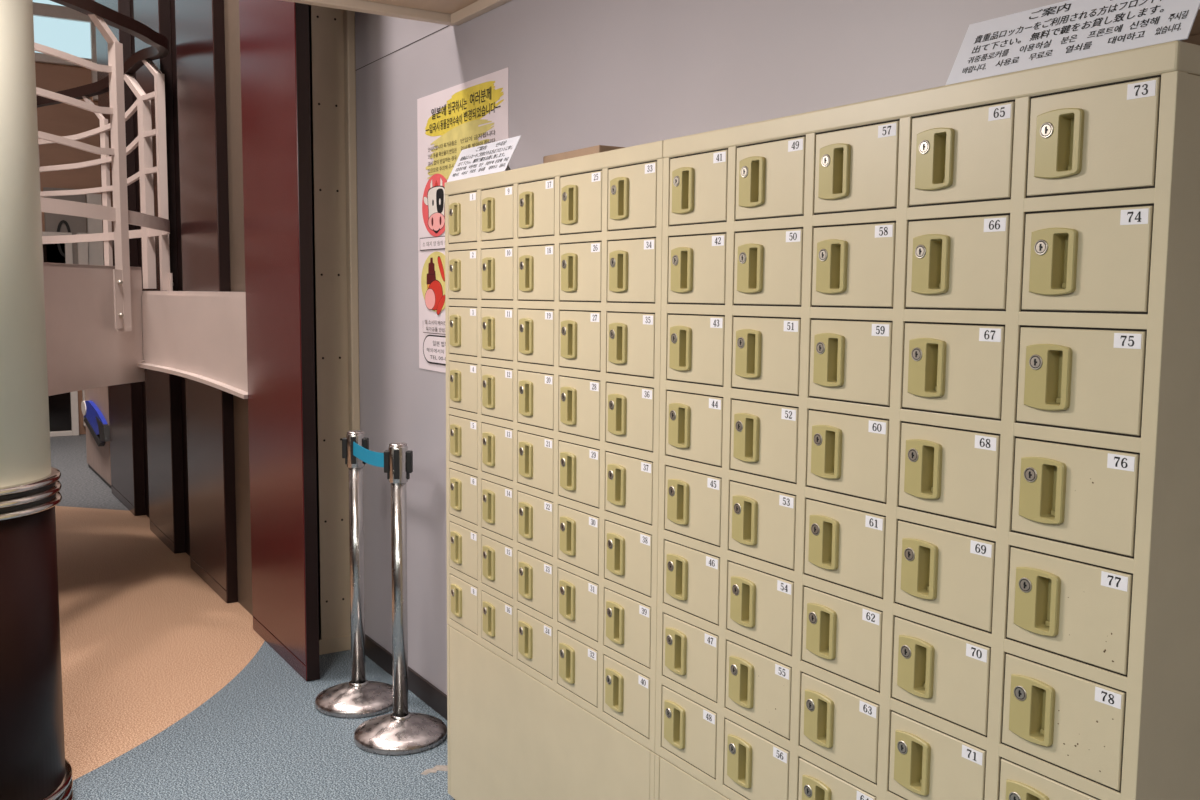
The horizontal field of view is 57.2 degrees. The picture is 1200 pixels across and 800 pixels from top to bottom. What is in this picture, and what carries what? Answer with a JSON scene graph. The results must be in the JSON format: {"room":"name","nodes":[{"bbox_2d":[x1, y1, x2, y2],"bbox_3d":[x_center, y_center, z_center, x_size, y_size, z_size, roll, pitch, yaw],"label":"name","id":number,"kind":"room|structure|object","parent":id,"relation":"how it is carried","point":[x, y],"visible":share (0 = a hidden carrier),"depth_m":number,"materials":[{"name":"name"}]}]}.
{"room":"hotel lobby","nodes":[
{"label":"hotel lobby","id":0,"kind":"room"},
{"bbox_2d":[35,62,100,433],"bbox_3d":[-7.384,-2.133,9.905,9.600,5.200,0.100,-3,7,-32],"label":"wall","id":1,"kind":"structure","parent":0,"point":[62,119],"depth_m":11.06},
{"bbox_2d":[42,232,78,436],"bbox_3d":[-6.054,-0.629,10.786,1.655,2.060,0.090,-3,7,-32],"label":"door","id":2,"kind":"structure","parent":1,"relation":"in","point":[63,408],"depth_m":11.20,"materials":[{"name":"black glass"}]},
{"bbox_2d":[43,187,86,263],"bbox_3d":[-5.388,-1.590,11.119,0.380,1.080,0.073,-3,7,-32],"label":"door","id":3,"kind":"structure","parent":1,"relation":"in","point":[54,222],"depth_m":11.08,"materials":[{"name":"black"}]},
{"bbox_2d":[33,0,97,100],"bbox_3d":[-6.231,-3.874,10.348,2.775,1.800,0.080,-3,7,-32],"label":"window","id":4,"kind":"structure","parent":1,"relation":"in","point":[57,26],"depth_m":10.94,"materials":[{"name":"clear"}]},
{"bbox_2d":[77,233,88,425],"bbox_3d":[-5.268,-0.714,11.268,0.095,1.970,0.100,-3,7,-32],"label":"trim","id":5,"kind":"structure","parent":1,"relation":"attached to","point":[82,247],"depth_m":11.15,"materials":[{"name":"white paint"}]},
{"bbox_2d":[86,194,103,264],"bbox_3d":[-5.138,-1.585,11.296,0.210,1.040,0.040,-3,7,-32],"label":"trim","id":6,"kind":"structure","parent":1,"relation":"attached to","point":[95,249],"depth_m":11.25,"materials":[{"name":"white paint"}]},
{"bbox_2d":[130,0,320,639],"bbox_3d":[-2.330,-1.722,6.111,0.100,5.200,4.360,-3,7,-32],"label":"wall","id":7,"kind":"structure","parent":0,"point":[231,7],"depth_m":5.09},
{"bbox_2d":[95,0,145,515],"bbox_3d":[-3.288,-1.762,7.476,0.069,5.000,0.974,-3,7,-32],"label":"wall panel","id":8,"kind":"object","parent":7,"relation":"attached to","point":[124,400],"visible":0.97,"depth_m":7.31,"materials":[{"name":"brown wood"}]},
{"bbox_2d":[133,0,185,553],"bbox_3d":[-2.569,-1.646,6.345,0.061,5.000,0.744,-3,7,-32],"label":"wall panel","id":9,"kind":"object","parent":7,"relation":"attached to","point":[163,390],"visible":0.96,"depth_m":6.26,"materials":[{"name":"brown wood"}]},
{"bbox_2d":[175,0,237,602],"bbox_3d":[-1.955,-1.548,5.381,0.052,5.000,0.799,-3,7,-32],"label":"wall panel","id":10,"kind":"object","parent":7,"relation":"attached to","point":[200,31],"visible":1,"depth_m":5.33,"materials":[{"name":"brown wood"}]},
{"bbox_2d":[239,0,319,680],"bbox_3d":[-1.289,-1.440,4.325,0.052,5.000,0.775,-3,7,-32],"label":"wall panel","id":11,"kind":"object","parent":7,"relation":"attached to","point":[274,34],"visible":1,"depth_m":4.31,"materials":[{"name":"brown wood"}]},
{"bbox_2d":[50,434,453,799],"bbox_3d":[-3.737,1.098,4.348,9.600,0.101,13.800,-3,7,-32],"label":"floor","id":12,"kind":"structure","parent":0,"point":[170,689],"depth_m":4.09,"materials":[{"name":"carpet"}]},
{"bbox_2d":[0,0,73,799],"bbox_3d":[-1.805,-1.403,2.857,0.618,5.200,0.618,-3,7,-32],"label":"column","id":13,"kind":"structure","parent":12,"relation":"on","point":[34,765],"depth_m":2.95,"materials":[{"name":"cream paint"},{"name":"dark reddish-brown varnished wood"},{"name":"chrome"}]},
{"bbox_2d":[84,386,110,487],"bbox_3d":[-3.983,-0.020,8.726,0.074,1.280,1.310,-3,7,-32],"label":"cabinet","id":14,"kind":"object","parent":12,"relation":"on","point":[98,458],"visible":0.2,"depth_m":8.60,"materials":[{"name":"white paint"}]},
{"bbox_2d":[81,401,109,446],"bbox_3d":[-3.962,0.180,8.635,0.038,0.299,1.280,-3,7,-32],"label":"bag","id":15,"kind":"object","parent":14,"relation":"hanging from","point":[94,419],"visible":0.99,"depth_m":8.51,"materials":[{"name":"blue plastic"}]},
{"bbox_2d":[34,0,247,398],"bbox_3d":[-3.030,-1.536,5.163,2.083,5.000,2.515,-3,7,-32],"label":"spiral staircase","id":16,"kind":"structure","parent":12,"relation":"on","point":[102,330],"depth_m":5.07,"materials":[{"name":"metal"}]},
{"bbox_2d":[315,430,392,717],"bbox_3d":[-0.825,0.616,3.890,0.310,0.999,0.506,-3,7,-32],"label":"stanchion","id":17,"kind":"object","parent":12,"relation":"on","point":[359,697],"visible":0.98,"depth_m":3.94,"materials":[{"name":"metal"}]},
{"bbox_2d":[354,442,446,755],"bbox_3d":[-0.667,0.639,3.666,0.310,0.999,0.310,-3,7,-32],"label":"stanchion","id":18,"kind":"object","parent":12,"relation":"on","point":[399,732],"visible":0.99,"depth_m":3.64,"materials":[{"name":"metal"}]},
{"bbox_2d":[445,140,663,799],"bbox_3d":[-0.059,0.327,2.788,0.258,1.800,1.054,-3,7,-32],"label":"lockers","id":19,"kind":"object","parent":12,"relation":"on","point":[553,270],"visible":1,"depth_m":2.62,"materials":[{"name":"beige metal"}]},
{"bbox_2d":[447,135,520,181],"bbox_3d":[-0.293,-0.640,2.945,0.096,0.093,0.352,-3,7,-32],"label":"card","id":20,"kind":"object","parent":19,"relation":"on","point":[494,157],"visible":1,"depth_m":2.92,"materials":[{"name":"white paper"}]},
{"bbox_2d":[543,145,625,162],"bbox_3d":[-0.025,-0.597,2.761,0.119,0.046,0.274,-3,7,-32],"label":"flat box","id":21,"kind":"object","parent":19,"relation":"on","point":[599,148],"visible":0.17,"depth_m":2.69,"materials":[{"name":"cardboard"}]},
{"bbox_2d":[654,40,1199,799],"bbox_3d":[0.502,0.418,1.900,0.258,1.800,1.054,-3,7,-32],"label":"lockers","id":22,"kind":"object","parent":12,"relation":"on","point":[929,503],"visible":1,"depth_m":1.64,"materials":[{"name":"beige metal"}]},
{"bbox_2d":[946,0,1199,84],"bbox_3d":[0.638,-0.489,1.470,0.096,0.093,0.358,-3,7,-32],"label":"sign","id":23,"kind":"object","parent":22,"relation":"on","point":[1069,30],"visible":1,"depth_m":1.46,"materials":[{"name":"white paper"}]},
{"bbox_2d":[1180,9,1199,44],"bbox_3d":[0.768,-0.477,1.506,0.119,0.062,0.234,-3,7,-32],"label":"flat box","id":24,"kind":"object","parent":22,"relation":"on","point":[1194,36],"visible":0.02,"depth_m":1.41,"materials":[{"name":"cardboard"}]},
{"bbox_2d":[1180,34,1199,44],"bbox_3d":[0.768,-0.463,1.507,0.115,0.034,0.230,-3,7,-32],"label":"tray","id":25,"kind":"object","parent":24,"relation":"on","point":[1193,38],"depth_m":1.41,"materials":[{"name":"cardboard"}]},
{"bbox_2d":[309,5,350,654],"bbox_3d":[-1.119,-1.542,4.362,0.282,5.200,0.106,-3,7,-32],"label":"wall","id":26,"kind":"structure","parent":0,"point":[326,23],"depth_m":4.45,"materials":[{"name":"beige metal"}]},
{"bbox_2d":[362,0,477,13],"bbox_3d":[-2.283,-0.938,-0.349,7.262,0.116,4.690,-3,7,-32],"label":"ceiling","id":27,"kind":"structure","parent":0,"point":[442,6],"depth_m":3.42,"materials":[{"name":"beige paint"}]},
{"bbox_2d":[355,0,1199,694],"bbox_3d":[0.575,-1.301,2.018,0.121,5.200,5.700,-3,7,-32],"label":"wall","id":28,"kind":"structure","parent":0,"point":[583,73],"depth_m":3.12,"materials":[{"name":"grey paint"}]},
{"bbox_2d":[343,10,359,430],"bbox_3d":[-0.994,-1.441,4.367,0.035,5.000,0.048,-3,7,-32],"label":"trim","id":29,"kind":"structure","parent":28,"relation":"attached to","point":[348,16],"depth_m":4.42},
{"bbox_2d":[282,0,453,25],"bbox_3d":[-3.544,-1.140,1.649,7.262,0.160,0.038,-3,7,-32],"label":"trim","id":30,"kind":"structure","parent":28,"relation":"attached to","point":[351,5],"depth_m":3.44,"materials":[{"name":"beige wood"}]},
{"bbox_2d":[365,634,446,719],"bbox_3d":[0.486,1.247,2.246,0.012,0.082,5.540,-3,7,-32],"label":"baseboard","id":31,"kind":"structure","parent":28,"relation":"attached to","point":[423,689],"depth_m":4.09,"materials":[{"name":"plastic"}]},
{"bbox_2d":[417,67,508,372],"bbox_3d":[-0.463,-0.554,3.618,0.005,0.948,0.692,-3,7,-32],"label":"poster","id":32,"kind":"object","parent":28,"relation":"attached to","point":[475,112],"visible":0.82,"depth_m":3.75,"materials":[{"name":"paper"}]},
{"bbox_2d":[451,0,511,25],"bbox_3d":[0.778,-1.024,1.575,0.030,0.033,4.690,-3,7,-32],"label":"trim","id":33,"kind":"structure","parent":28,"relation":"attached to","point":[479,7],"depth_m":3.40,"materials":[{"name":"beige wood"}]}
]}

